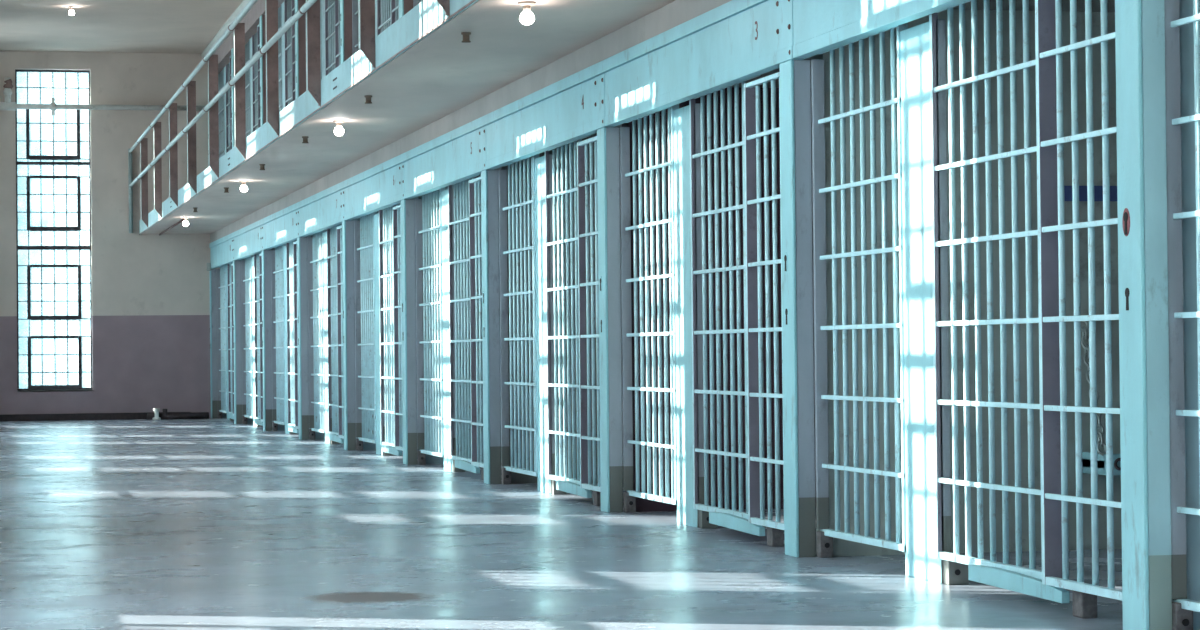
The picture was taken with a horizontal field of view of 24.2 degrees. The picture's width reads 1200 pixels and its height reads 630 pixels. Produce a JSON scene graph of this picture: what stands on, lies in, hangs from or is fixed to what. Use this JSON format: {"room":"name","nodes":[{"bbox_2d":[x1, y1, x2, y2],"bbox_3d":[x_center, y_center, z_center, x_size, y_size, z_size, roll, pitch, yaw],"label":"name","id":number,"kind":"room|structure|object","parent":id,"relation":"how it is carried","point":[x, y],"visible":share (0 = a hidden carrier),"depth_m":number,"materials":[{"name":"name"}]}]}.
{"room":"prison interior","nodes":[
{"label":"prison interior","id":0,"kind":"room"},
{"bbox_2d":[0,51,219,417],"bbox_3d":[-6.879,-1.065,41.583,7.190,5.620,0.400,0,-1,-13],"label":"wall","id":1,"kind":"structure","parent":0,"point":[151,292],"depth_m":41.36,"materials":[{"name":"paint"}]},
{"bbox_2d":[15,69,92,391],"bbox_3d":[-8.038,-1.243,41.216,1.100,4.740,0.195,0,-1,-13],"label":"window","id":2,"kind":"structure","parent":1,"relation":"in","point":[26,182],"depth_m":41.26,"materials":[{"name":"glass"}]},
{"bbox_2d":[0,412,184,421],"bbox_3d":[-8.019,1.500,41.052,3.997,0.100,0.050,0,-1,-13],"label":"baseboard","id":3,"kind":"structure","parent":1,"relation":"attached to","point":[78,416],"depth_m":41.10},
{"bbox_2d":[0,77,203,115],"bbox_3d":[-7.903,-3.197,41.078,4.257,0.550,0.192,0,-1,-13],"label":"pipe","id":4,"kind":"object","parent":1,"relation":"attached to","point":[7,105],"visible":0.94,"depth_m":41.03,"materials":[{"name":"grey metal"}]},
{"bbox_2d":[0,0,242,53],"bbox_3d":[-1.364,-4.356,17.324,7.190,0.200,50.250,0,-1,-13],"label":"ceiling","id":5,"kind":"structure","parent":0,"point":[109,26],"depth_m":37.91,"materials":[{"name":"paint"}]},
{"bbox_2d":[68,6,74,15],"bbox_3d":[-6.766,-3.895,35.857,0.096,0.117,0.094,0,-1,-13],"label":"lamp","id":6,"kind":"object","parent":5,"relation":"attached to","point":[71,12],"visible":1,"depth_m":35.83,"materials":[{"name":"white glass"}]},
{"bbox_2d":[222,259,243,417],"bbox_3d":[-4.472,0.300,41.857,2.393,2.450,0.180,0,-1,-13],"label":"wall partition","id":7,"kind":"structure","parent":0,"point":[224,415],"depth_m":41.50,"materials":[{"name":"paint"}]},
{"bbox_2d":[244,248,273,423],"bbox_3d":[-3.644,0.243,38.229,2.393,2.450,0.180,0,-1,-13],"label":"wall partition","id":8,"kind":"structure","parent":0,"point":[249,420],"depth_m":37.87,"materials":[{"name":"paint"}]},
{"bbox_2d":[274,235,310,430],"bbox_3d":[-2.816,0.186,34.601,2.393,2.450,0.180,0,-1,-13],"label":"wall partition","id":9,"kind":"structure","parent":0,"point":[281,427],"depth_m":34.25,"materials":[{"name":"paint"}]},
{"bbox_2d":[311,218,357,438],"bbox_3d":[-1.988,0.129,30.972,2.393,2.450,0.180,0,-1,-13],"label":"wall partition","id":10,"kind":"structure","parent":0,"point":[318,435],"depth_m":30.63,"materials":[{"name":"paint"}]},
{"bbox_2d":[357,197,417,449],"bbox_3d":[-1.161,0.072,27.344,2.393,2.450,0.180,0,-1,-13],"label":"wall partition","id":11,"kind":"structure","parent":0,"point":[366,445],"depth_m":26.99,"materials":[{"name":"paint"}]},
{"bbox_2d":[141,0,675,234],"bbox_3d":[0.478,-1.640,17.497,3.558,0.125,49.850,0,-1,-13],"label":"balcony underside","id":12,"kind":"structure","parent":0,"point":[440,74],"depth_m":19.13,"materials":[{"name":"paint"}]},
{"bbox_2d":[159,219,183,234],"bbox_3d":[-5.962,-1.222,38.974,0.028,0.028,4.800,0,-1,-13],"label":"conduit","id":13,"kind":"object","parent":12,"relation":"attached to","point":[182,220],"visible":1,"depth_m":38.79,"materials":[{"name":"metal"}]},
{"bbox_2d":[182,217,188,225],"bbox_3d":[-5.405,-1.216,36.536,0.096,0.117,0.094,0,-1,-13],"label":"lamp","id":14,"kind":"object","parent":12,"relation":"attached to","point":[185,223],"visible":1,"depth_m":36.51,"materials":[{"name":"white glass"}]},
{"bbox_2d":[218,56,231,157],"bbox_3d":[-5.264,-2.596,39.796,0.153,2.450,3.580,0,-1,-12],"label":"cell","id":15,"kind":"object","parent":12,"relation":"on","point":[225,102],"visible":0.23,"depth_m":40.32,"materials":[{"name":"paint"}]},
{"bbox_2d":[218,68,224,157],"bbox_3d":[-5.535,-2.532,40.990,0.044,2.162,1.129,0,-1,-13],"label":"grille","id":16,"kind":"object","parent":15,"relation":"attached to","point":[221,76],"depth_m":40.97,"materials":[{"name":"metal"}]},
{"bbox_2d":[229,56,231,149],"bbox_3d":[-5.004,-2.539,38.429,0.071,2.097,0.800,0,-1,-13],"label":"grille","id":17,"kind":"object","parent":15,"relation":"attached to","point":[230,56],"depth_m":38.79,"materials":[{"name":"metal"}]},
{"bbox_2d":[231,48,234,147],"bbox_3d":[-4.941,-2.506,37.976,0.098,2.213,0.180,0,-1,-13],"label":"pillar","id":18,"kind":"structure","parent":12,"relation":"on","point":[232,49],"depth_m":37.90,"materials":[{"name":"metal"}]},
{"bbox_2d":[239,180,247,191],"bbox_3d":[-3.692,-1.334,29.030,0.096,0.117,0.094,0,-1,-13],"label":"lamp","id":19,"kind":"object","parent":12,"relation":"attached to","point":[243,188],"visible":1,"depth_m":29.00,"materials":[{"name":"white glass"}]},
{"bbox_2d":[245,23,260,136],"bbox_3d":[-4.436,-2.653,36.167,0.153,2.450,3.580,0,-1,-12],"label":"cell","id":20,"kind":"object","parent":12,"relation":"on","point":[252,76],"visible":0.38,"depth_m":36.42,"materials":[{"name":"paint"}]},
{"bbox_2d":[245,39,250,136],"bbox_3d":[-4.707,-2.589,37.361,0.044,2.162,1.129,0,-1,-13],"label":"grille","id":21,"kind":"object","parent":20,"relation":"attached to","point":[248,45],"depth_m":37.20,"materials":[{"name":"metal"}]},
{"bbox_2d":[257,23,260,127],"bbox_3d":[-4.176,-2.596,34.801,0.071,2.097,0.800,0,-1,-13],"label":"grille","id":22,"kind":"object","parent":20,"relation":"attached to","point":[258,26],"depth_m":35.16,"materials":[{"name":"metal"}]},
{"bbox_2d":[260,15,265,125],"bbox_3d":[-4.113,-2.563,34.348,0.098,2.213,0.180,0,-1,-13],"label":"pillar","id":23,"kind":"structure","parent":12,"relation":"on","point":[262,17],"depth_m":34.27,"materials":[{"name":"metal"}]},
{"bbox_2d":[278,0,295,111],"bbox_3d":[-3.608,-2.710,32.539,0.153,2.450,3.580,0,-1,-12],"label":"cell","id":24,"kind":"object","parent":12,"relation":"on","point":[286,65],"visible":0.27,"depth_m":32.78,"materials":[{"name":"paint"}]},
{"bbox_2d":[278,4,281,111],"bbox_3d":[-3.880,-2.646,33.733,0.044,2.162,1.129,0,-1,-13],"label":"grille","id":25,"kind":"object","parent":24,"relation":"attached to","point":[280,8],"depth_m":33.45,"materials":[{"name":"metal"}]},
{"bbox_2d":[291,0,295,101],"bbox_3d":[-3.348,-2.653,31.173,0.071,2.097,0.800,0,-1,-13],"label":"grille","id":26,"kind":"object","parent":24,"relation":"attached to","point":[292,1],"depth_m":31.53,"materials":[{"name":"metal"}]},
{"bbox_2d":[295,0,305,98],"bbox_3d":[-3.285,-2.620,30.720,0.098,2.213,0.180,0,-1,-13],"label":"pillar","id":27,"kind":"structure","parent":12,"relation":"on","point":[300,24],"depth_m":30.64,"materials":[{"name":"metal"}]},
{"bbox_2d":[302,136,308,142],"bbox_3d":[-2.449,-1.455,23.263,0.056,0.055,0.055,0,-1,-13],"label":"pipe stub","id":28,"kind":"object","parent":12,"relation":"attached to","point":[305,138],"visible":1,"depth_m":23.24,"materials":[{"name":"metal"}]},
{"bbox_2d":[139,0,477,234],"bbox_3d":[-1.264,-1.670,17.099,0.016,0.210,49.849,0,-1,-13],"label":"balcony edge","id":29,"kind":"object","parent":12,"relation":"attached to","point":[426,17],"depth_m":19.59,"materials":[{"name":"paint"}]},
{"bbox_2d":[128,0,449,232],"bbox_3d":[-3.348,-2.069,25.847,0.153,1.265,31.819,0,-1,-13],"label":"gallery railing","id":30,"kind":"object","parent":29,"relation":"attached to","point":[366,8],"visible":1,"depth_m":25.89,"materials":[{"name":"blue metal"}]},
{"bbox_2d":[305,0,339,78],"bbox_3d":[-2.780,-2.767,28.911,0.153,2.450,3.580,0,-1,-12],"label":"cell","id":31,"kind":"object","parent":12,"relation":"on","point":[329,9],"visible":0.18,"depth_m":29.01,"materials":[{"name":"paint"}]},
{"bbox_2d":[320,0,321,78],"bbox_3d":[-3.052,-2.703,30.105,0.044,2.162,1.129,0,-1,-13],"label":"grille","id":32,"kind":"object","parent":31,"relation":"attached to","point":[320,0],"depth_m":29.55,"materials":[{"name":"metal"}]},
{"bbox_2d":[335,0,339,67],"bbox_3d":[-2.520,-2.710,27.544,0.071,2.097,0.800,0,-1,-13],"label":"grille","id":33,"kind":"object","parent":31,"relation":"attached to","point":[337,2],"depth_m":27.90,"materials":[{"name":"metal"}]},
{"bbox_2d":[333,120,344,135],"bbox_3d":[-2.024,-1.449,21.719,0.096,0.117,0.094,0,-1,-13],"label":"lamp","id":34,"kind":"object","parent":12,"relation":"attached to","point":[338,131],"visible":1,"depth_m":21.70,"materials":[{"name":"white glass"}]},
{"bbox_2d":[340,0,351,63],"bbox_3d":[-2.457,-2.677,27.091,0.098,2.213,0.180,0,-1,-13],"label":"pillar","id":35,"kind":"structure","parent":12,"relation":"on","point":[345,5],"depth_m":27.01,"materials":[{"name":"paint"}]},
{"bbox_2d":[364,95,371,103],"bbox_3d":[-1.625,-1.512,19.656,0.056,0.055,0.055,0,-1,-13],"label":"pipe stub","id":36,"kind":"object","parent":12,"relation":"attached to","point":[368,97],"visible":1,"depth_m":19.64,"materials":[{"name":"metal"}]},
{"bbox_2d":[352,0,398,53],"bbox_3d":[-1.952,-2.824,25.282,0.153,2.450,3.580,0,-1,-12],"label":"cell","id":37,"kind":"object","parent":12,"relation":"on","point":[386,11],"visible":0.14,"depth_m":25.51,"materials":[{"name":"paint"}]},
{"bbox_2d":[391,0,398,24],"bbox_3d":[-1.692,-2.767,23.916,0.071,2.097,0.800,0,-1,-13],"label":"grille","id":38,"kind":"object","parent":37,"relation":"attached to","point":[394,3],"depth_m":24.21,"materials":[{"name":"metal"}]},
{"bbox_2d":[399,0,412,18],"bbox_3d":[-1.629,-2.734,23.463,0.098,2.213,0.180,0,-1,-13],"label":"pillar","id":39,"kind":"structure","parent":12,"relation":"on","point":[405,6],"depth_m":23.38,"materials":[{"name":"metal"}]},
{"bbox_2d":[413,0,422,7],"bbox_3d":[-1.124,-2.881,21.654,0.153,2.450,3.580,0,-1,-12],"label":"cell","id":40,"kind":"object","parent":12,"relation":"on","point":[415,2],"visible":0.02,"depth_m":23.36,"materials":[{"name":"paint"}]},
{"bbox_2d":[461,32,470,42],"bbox_3d":[-0.758,-1.571,15.854,0.056,0.055,0.055,0,-1,-13],"label":"pipe stub","id":41,"kind":"object","parent":12,"relation":"attached to","point":[466,35],"visible":1,"depth_m":15.84,"materials":[{"name":"metal"}]},
{"bbox_2d":[518,1,535,24],"bbox_3d":[-0.378,-1.562,14.505,0.096,0.117,0.094,0,-1,-13],"label":"lamp","id":42,"kind":"object","parent":12,"relation":"attached to","point":[526,17],"visible":1,"depth_m":14.48,"materials":[{"name":"white glass"}]},
{"bbox_2d":[523,5,530,11],"bbox_3d":[-0.378,-1.588,14.505,0.042,0.030,0.041,0,-1,-13],"label":"socket","id":43,"kind":"object","parent":42,"relation":"attached to","point":[526,8],"depth_m":14.49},
{"bbox_2d":[418,171,500,463],"bbox_3d":[-0.333,0.015,23.716,2.393,2.450,0.180,0,-1,-13],"label":"wall partition","id":44,"kind":"structure","parent":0,"point":[430,459],"depth_m":23.37,"materials":[{"name":"paint"}]},
{"bbox_2d":[210,0,731,242],"bbox_3d":[-0.120,-1.558,17.359,0.300,5.420,49.850,0,-1,-13],"label":"wall","id":45,"kind":"structure","parent":0,"point":[678,12],"depth_m":18.65,"materials":[{"name":"paint"}]},
{"bbox_2d":[209,233,234,268],"bbox_3d":[-5.332,-0.899,39.648,0.072,0.378,3.722,0,-1,-13],"label":"plate","id":46,"kind":"object","parent":45,"relation":"attached to","point":[222,249],"visible":0.96,"depth_m":39.53,"materials":[{"name":"metal"}]},
{"bbox_2d":[207,263,210,270],"bbox_3d":[-5.780,-0.709,41.356,0.054,0.120,0.080,0,-1,-13],"label":"junction box","id":47,"kind":"object","parent":46,"relation":"attached to","point":[208,264],"visible":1,"depth_m":41.32,"materials":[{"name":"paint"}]},
{"bbox_2d":[201,0,257,57],"bbox_3d":[-0.341,-4.211,17.350,0.100,0.110,49.850,0,-1,-13],"label":"trim","id":48,"kind":"structure","parent":45,"relation":"attached to","point":[243,3],"depth_m":37.92,"materials":[{"name":"paint"}]},
{"bbox_2d":[213,0,283,73],"bbox_3d":[-2.845,-3.920,28.910,0.160,0.330,26.191,0,-1,-13],"label":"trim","id":49,"kind":"structure","parent":45,"relation":"attached to","point":[251,20],"depth_m":36.21,"materials":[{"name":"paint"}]},
{"bbox_2d":[233,219,263,259],"bbox_3d":[-4.505,-0.957,36.019,0.072,0.378,3.722,0,-1,-13],"label":"plate","id":50,"kind":"object","parent":45,"relation":"attached to","point":[248,240],"visible":0.96,"depth_m":35.92,"materials":[{"name":"metal"}]},
{"bbox_2d":[262,202,299,249],"bbox_3d":[-3.677,-1.014,32.391,0.072,0.378,3.722,0,-1,-13],"label":"plate","id":51,"kind":"object","parent":45,"relation":"attached to","point":[281,227],"visible":0.97,"depth_m":32.24,"materials":[{"name":"metal"}]},
{"bbox_2d":[298,182,350,236],"bbox_3d":[-2.849,-1.071,28.763,0.072,0.378,3.722,0,-1,-13],"label":"plate","id":52,"kind":"object","parent":45,"relation":"attached to","point":[323,210],"visible":0.88,"depth_m":28.58,"materials":[{"name":"metal"}]},
{"bbox_2d":[343,154,404,219],"bbox_3d":[-2.021,-1.127,25.134,0.072,0.378,3.722,0,-1,-13],"label":"plate","id":53,"kind":"object","parent":45,"relation":"attached to","point":[379,187],"visible":0.97,"depth_m":24.93,"materials":[{"name":"metal"}]},
{"bbox_2d":[403,116,493,198],"bbox_3d":[-1.193,-1.185,21.506,0.072,0.378,3.722,0,-1,-13],"label":"plate","id":54,"kind":"object","parent":45,"relation":"attached to","point":[457,155],"visible":0.97,"depth_m":21.25,"materials":[{"name":"metal"}]},
{"bbox_2d":[484,61,614,168],"bbox_3d":[-0.365,-1.242,17.878,0.072,0.378,3.722,0,-1,-13],"label":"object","id":55,"kind":"object","parent":45,"relation":"attached to","point":[569,109],"visible":0.94,"depth_m":17.59,"materials":[{"name":"metal"}]},
{"bbox_2d":[602,0,802,126],"bbox_3d":[0.463,-1.298,14.249,0.072,0.378,3.722,0,-1,-13],"label":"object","id":56,"kind":"object","parent":45,"relation":"attached to","point":[735,41],"visible":0.99,"depth_m":13.97,"materials":[{"name":"metal"}]},
{"bbox_2d":[792,0,968,58],"bbox_3d":[1.290,-1.355,10.621,0.072,0.378,3.722,0,-1,-13],"label":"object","id":57,"kind":"object","parent":45,"relation":"attached to","point":[819,26],"visible":1,"depth_m":11.68,"materials":[{"name":"paint"}]},
{"bbox_2d":[0,418,1122,629],"bbox_3d":[-1.264,1.260,17.054,7.190,0.200,49.850,0,-1,-13],"label":"floor","id":58,"kind":"structure","parent":0,"point":[211,523],"depth_m":12.49,"materials":[{"name":"concrete"}]},
{"bbox_2d":[147,408,208,419],"bbox_3d":[-6.178,1.446,41.071,0.906,0.170,0.230,0,-1,-19],"label":"heap","id":59,"kind":"object","parent":58,"relation":"on","point":[187,415],"visible":1,"depth_m":40.99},
{"bbox_2d":[209,269,217,417],"bbox_3d":[-5.740,0.427,41.566,0.098,2.213,0.180,0,-1,-13],"label":"pillar","id":60,"kind":"structure","parent":58,"relation":"on","point":[213,273],"depth_m":41.48,"materials":[{"name":"metal"}]},
{"bbox_2d":[217,262,233,420],"bbox_3d":[-5.235,0.279,39.757,0.153,2.450,3.580,0,-1,-12],"label":"cell","id":61,"kind":"object","parent":58,"relation":"on","point":[225,338],"visible":0.72,"depth_m":40.41,"materials":[{"name":"paint"}]},
{"bbox_2d":[218,265,226,412],"bbox_3d":[-5.507,0.344,40.951,0.044,2.162,1.129,0,-1,-13],"label":"grille","id":62,"kind":"object","parent":61,"relation":"attached to","point":[222,286],"depth_m":41.06,"materials":[{"name":"metal"}]},
{"bbox_2d":[231,264,233,415],"bbox_3d":[-4.975,0.337,38.391,0.071,2.097,0.800,0,-1,-13],"label":"grille","id":63,"kind":"object","parent":61,"relation":"attached to","point":[231,264],"depth_m":38.74,"materials":[{"name":"metal"}]},
{"bbox_2d":[233,260,241,423],"bbox_3d":[-4.912,0.370,37.938,0.098,2.213,0.180,0,-1,-13],"label":"pillar","id":64,"kind":"structure","parent":58,"relation":"on","point":[237,319],"depth_m":37.85,"materials":[{"name":"metal"}]},
{"bbox_2d":[241,252,262,426],"bbox_3d":[-4.407,0.222,36.129,0.153,2.450,3.580,0,-1,-12],"label":"cell","id":65,"kind":"object","parent":58,"relation":"on","point":[251,267],"visible":0.72,"depth_m":36.76,"materials":[{"name":"paint"}]},
{"bbox_2d":[243,255,253,418],"bbox_3d":[-4.679,0.287,37.323,0.044,2.162,1.129,0,-1,-13],"label":"grille","id":66,"kind":"object","parent":65,"relation":"attached to","point":[248,369],"depth_m":37.42,"materials":[{"name":"metal"}]},
{"bbox_2d":[259,254,262,421],"bbox_3d":[-4.147,0.280,34.762,0.071,2.097,0.800,0,-1,-13],"label":"grille","id":67,"kind":"object","parent":65,"relation":"attached to","point":[260,255],"depth_m":35.12,"materials":[{"name":"metal"}]},
{"bbox_2d":[262,250,271,430],"bbox_3d":[-4.084,0.313,34.309,0.098,2.213,0.180,0,-1,-13],"label":"pillar","id":68,"kind":"structure","parent":58,"relation":"on","point":[266,254],"depth_m":34.22,"materials":[{"name":"metal"}]},
{"bbox_2d":[271,240,298,433],"bbox_3d":[-3.579,0.165,32.500,0.153,2.450,3.580,0,-1,-12],"label":"cell","id":69,"kind":"object","parent":58,"relation":"on","point":[284,301],"visible":0.69,"depth_m":33.06,"materials":[{"name":"paint"}]},
{"bbox_2d":[273,244,285,424],"bbox_3d":[-3.851,0.230,33.695,0.044,2.162,1.129,0,-1,-13],"label":"grille","id":70,"kind":"object","parent":69,"relation":"attached to","point":[279,375],"depth_m":33.79,"materials":[{"name":"metal"}]},
{"bbox_2d":[293,241,298,428],"bbox_3d":[-3.319,0.223,31.134,0.071,2.097,0.800,0,-1,-13],"label":"grille","id":71,"kind":"object","parent":69,"relation":"attached to","point":[294,243],"depth_m":31.49,"materials":[{"name":"metal"}]},
{"bbox_2d":[297,237,308,439],"bbox_3d":[-3.256,0.256,30.681,0.098,2.213,0.180,0,-1,-13],"label":"pillar","id":72,"kind":"structure","parent":58,"relation":"on","point":[302,256],"depth_m":30.60,"materials":[{"name":"metal"}]},
{"bbox_2d":[307,224,343,443],"bbox_3d":[-2.751,0.108,28.872,0.153,2.450,3.580,0,-1,-12],"label":"cell","id":73,"kind":"object","parent":58,"relation":"on","point":[325,295],"visible":0.77,"depth_m":29.36,"materials":[{"name":"paint"}]},
{"bbox_2d":[310,229,325,432],"bbox_3d":[-3.023,0.173,30.066,0.044,2.162,1.129,0,-1,-13],"label":"grille","id":74,"kind":"object","parent":73,"relation":"attached to","point":[317,269],"depth_m":30.16,"materials":[{"name":"metal"}]},
{"bbox_2d":[337,225,343,438],"bbox_3d":[-2.491,0.166,27.506,0.071,2.097,0.800,0,-1,-13],"label":"grille","id":75,"kind":"object","parent":73,"relation":"attached to","point":[339,229],"depth_m":27.85,"materials":[{"name":"metal"}]},
{"bbox_2d":[342,221,355,449],"bbox_3d":[-2.428,0.199,27.053,0.098,2.213,0.180,0,-1,-13],"label":"pillar","id":76,"kind":"structure","parent":58,"relation":"on","point":[348,291],"depth_m":26.97,"materials":[{"name":"paint"}]},
{"bbox_2d":[354,203,402,455],"bbox_3d":[-1.923,0.051,25.244,0.153,2.450,3.580,0,-1,-12],"label":"cell","id":77,"kind":"object","parent":58,"relation":"on","point":[377,237],"visible":0.85,"depth_m":25.63,"materials":[{"name":"paint"}]},
{"bbox_2d":[357,211,376,443],"bbox_3d":[-2.195,0.116,26.438,0.044,2.162,1.129,0,-1,-13],"label":"grille","id":78,"kind":"object","parent":77,"relation":"attached to","point":[366,262],"depth_m":26.53,"materials":[{"name":"metal"}]},
{"bbox_2d":[393,205,402,450],"bbox_3d":[-1.663,0.109,23.877,0.071,2.097,0.800,0,-1,-13],"label":"grille","id":79,"kind":"object","parent":77,"relation":"attached to","point":[398,407],"depth_m":24.22,"materials":[{"name":"metal"}]},
{"bbox_2d":[401,199,416,464],"bbox_3d":[-1.600,0.142,23.424,0.098,2.213,0.180,0,-1,-13],"label":"pillar","id":80,"kind":"structure","parent":58,"relation":"on","point":[408,271],"depth_m":23.34,"materials":[{"name":"paint"}]},
{"bbox_2d":[415,175,483,479],"bbox_3d":[-1.095,-0.006,21.615,0.153,2.450,3.580,0,-1,-12],"label":"cell","id":81,"kind":"object","parent":58,"relation":"on","point":[451,271],"visible":0.85,"depth_m":21.86,"materials":[{"name":"paint"}]},
{"bbox_2d":[418,187,444,456],"bbox_3d":[-1.367,0.059,22.810,0.044,2.162,1.129,0,-1,-13],"label":"grille","id":82,"kind":"object","parent":81,"relation":"attached to","point":[431,397],"depth_m":22.90,"materials":[{"name":"metal"}]},
{"bbox_2d":[469,177,483,467],"bbox_3d":[-0.836,0.052,20.249,0.071,2.097,0.800,0,-1,-13],"label":"grille","id":83,"kind":"object","parent":81,"relation":"attached to","point":[475,245],"depth_m":20.49,"materials":[{"name":"metal"}]},
{"bbox_2d":[481,170,500,483],"bbox_3d":[-0.772,0.085,19.796,0.098,2.213,0.180,0,-1,-13],"label":"pillar","id":84,"kind":"structure","parent":58,"relation":"on","point":[490,300],"depth_m":19.71,"materials":[{"name":"metal"}]},
{"bbox_2d":[499,135,600,505],"bbox_3d":[-0.268,-0.063,17.987,0.153,2.450,3.580,0,-1,-12],"label":"cell","id":85,"kind":"object","parent":58,"relation":"on","point":[536,280],"visible":0.89,"depth_m":18.22,"materials":[{"name":"paint"}]},
{"bbox_2d":[503,154,538,476],"bbox_3d":[-0.539,0.002,19.181,0.044,2.162,1.129,0,-1,-13],"label":"grille","id":86,"kind":"object","parent":85,"relation":"attached to","point":[525,274],"depth_m":19.16,"materials":[{"name":"metal"}]},
{"bbox_2d":[577,136,599,491],"bbox_3d":[-0.008,-0.005,16.621,0.071,2.097,0.800,0,-1,-13],"label":"grille","id":87,"kind":"object","parent":85,"relation":"attached to","point":[585,188],"depth_m":16.86,"materials":[{"name":"metal"}]},
{"bbox_2d":[597,127,622,512],"bbox_3d":[0.055,0.028,16.168,0.098,2.213,0.180,0,-1,-13],"label":"pillar","id":88,"kind":"structure","parent":58,"relation":"on","point":[608,157],"depth_m":16.09,"materials":[{"name":"metal"}]},
{"bbox_2d":[620,72,784,546],"bbox_3d":[0.560,-0.120,14.359,0.153,2.450,3.580,0,-1,-12],"label":"cell","id":89,"kind":"object","parent":58,"relation":"on","point":[688,271],"visible":0.87,"depth_m":14.58,"materials":[{"name":"paint"}]},
{"bbox_2d":[625,104,678,504],"bbox_3d":[0.288,-0.055,15.553,0.044,2.162,1.129,0,-1,-13],"label":"grille","id":90,"kind":"object","parent":89,"relation":"attached to","point":[630,496],"depth_m":15.53,"materials":[{"name":"metal"}]},
{"bbox_2d":[744,72,784,529],"bbox_3d":[0.820,-0.062,12.992,0.071,2.097,0.800,0,-1,-13],"label":"grille","id":91,"kind":"object","parent":89,"relation":"attached to","point":[753,134],"depth_m":13.22,"materials":[{"name":"metal"}]},
{"bbox_2d":[780,60,815,556],"bbox_3d":[0.883,-0.029,12.540,0.098,2.213,0.180,0,-1,-13],"label":"pillar","id":92,"kind":"structure","parent":58,"relation":"on","point":[795,75],"depth_m":12.46,"materials":[{"name":"metal"}]},
{"bbox_2d":[811,0,1121,617],"bbox_3d":[1.388,-0.177,10.730,0.153,2.450,3.580,0,-1,-12],"label":"cell","id":93,"kind":"object","parent":58,"relation":"on","point":[924,324],"visible":0.81,"depth_m":10.82,"materials":[{"name":"paint"}]},
{"bbox_2d":[818,22,907,551],"bbox_3d":[1.116,-0.112,11.925,0.044,2.162,1.129,0,-1,-13],"label":"grille","id":94,"kind":"object","parent":93,"relation":"attached to","point":[825,535],"depth_m":11.90,"materials":[{"name":"metal"}]},
{"bbox_2d":[1035,0,1121,600],"bbox_3d":[1.648,-0.119,9.364,0.071,2.097,0.800,0,-1,-13],"label":"grille","id":95,"kind":"object","parent":93,"relation":"attached to","point":[1049,48],"depth_m":9.59,"materials":[{"name":"metal"}]},
{"bbox_2d":[1115,0,1171,629],"bbox_3d":[1.720,-0.087,8.874,0.098,2.213,0.180,0,-1,-13],"label":"pillar","id":96,"kind":"structure","parent":58,"relation":"on","point":[1139,24],"depth_m":8.80,"materials":[{"name":"metal"}]},
{"bbox_2d":[1164,0,1199,629],"bbox_3d":[2.216,-0.234,7.102,0.153,2.450,3.580,0,-1,-12],"label":"cell","id":97,"kind":"object","parent":58,"relation":"on","point":[1183,608],"visible":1,"depth_m":8.81,"materials":[{"name":"paint"}]},
{"bbox_2d":[501,137,622,483],"bbox_3d":[0.495,-0.042,20.087,2.393,2.450,0.180,0,-1,-13],"label":"wall partition","id":98,"kind":"structure","parent":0,"point":[516,478],"depth_m":19.81,"materials":[{"name":"paint"}]},
{"bbox_2d":[622,87,815,511],"bbox_3d":[1.323,-0.099,16.459,2.393,2.450,0.180,0,-1,-13],"label":"cell interior","id":99,"kind":"structure","parent":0,"point":[642,505],"depth_m":16.23,"materials":[{"name":"grey paint"}]},
{"bbox_2d":[494,0,1114,170],"bbox_3d":[-0.337,-1.354,23.714,2.383,0.287,37.357,0,-1,-13],"label":"ceiling","id":100,"kind":"structure","parent":0,"point":[1096,6],"depth_m":12.58,"materials":[{"name":"paint"}]},
{"bbox_2d":[811,9,1121,555],"bbox_3d":[2.151,-0.156,12.831,2.393,2.450,0.180,0,-1,-13],"label":"wall partition","id":101,"kind":"structure","parent":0,"point":[841,547],"depth_m":12.65,"materials":[{"name":"grey paint"}]},
{"bbox_2d":[1064,186,1116,200],"bbox_3d":[2.663,-0.556,12.849,1.200,0.070,0.020,0,-1,-13],"label":"strip","id":102,"kind":"object","parent":101,"relation":"attached to","point":[1098,190],"visible":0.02,"depth_m":12.74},
{"bbox_2d":[1081,321,1120,474],"bbox_3d":[2.734,0.359,12.692,1.124,0.704,0.334,0,-1,-13],"label":"bunk","id":103,"kind":"object","parent":101,"relation":"attached to","point":[1086,456],"visible":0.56,"depth_m":12.51,"materials":[{"name":"metal"}]},
{"bbox_2d":[1172,0,1199,629],"bbox_3d":[2.979,-0.213,9.203,2.393,2.450,0.180,0,-1,-13],"label":"bars","id":104,"kind":"structure","parent":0,"point":[1186,6],"depth_m":8.85,"materials":[{"name":"paint"}]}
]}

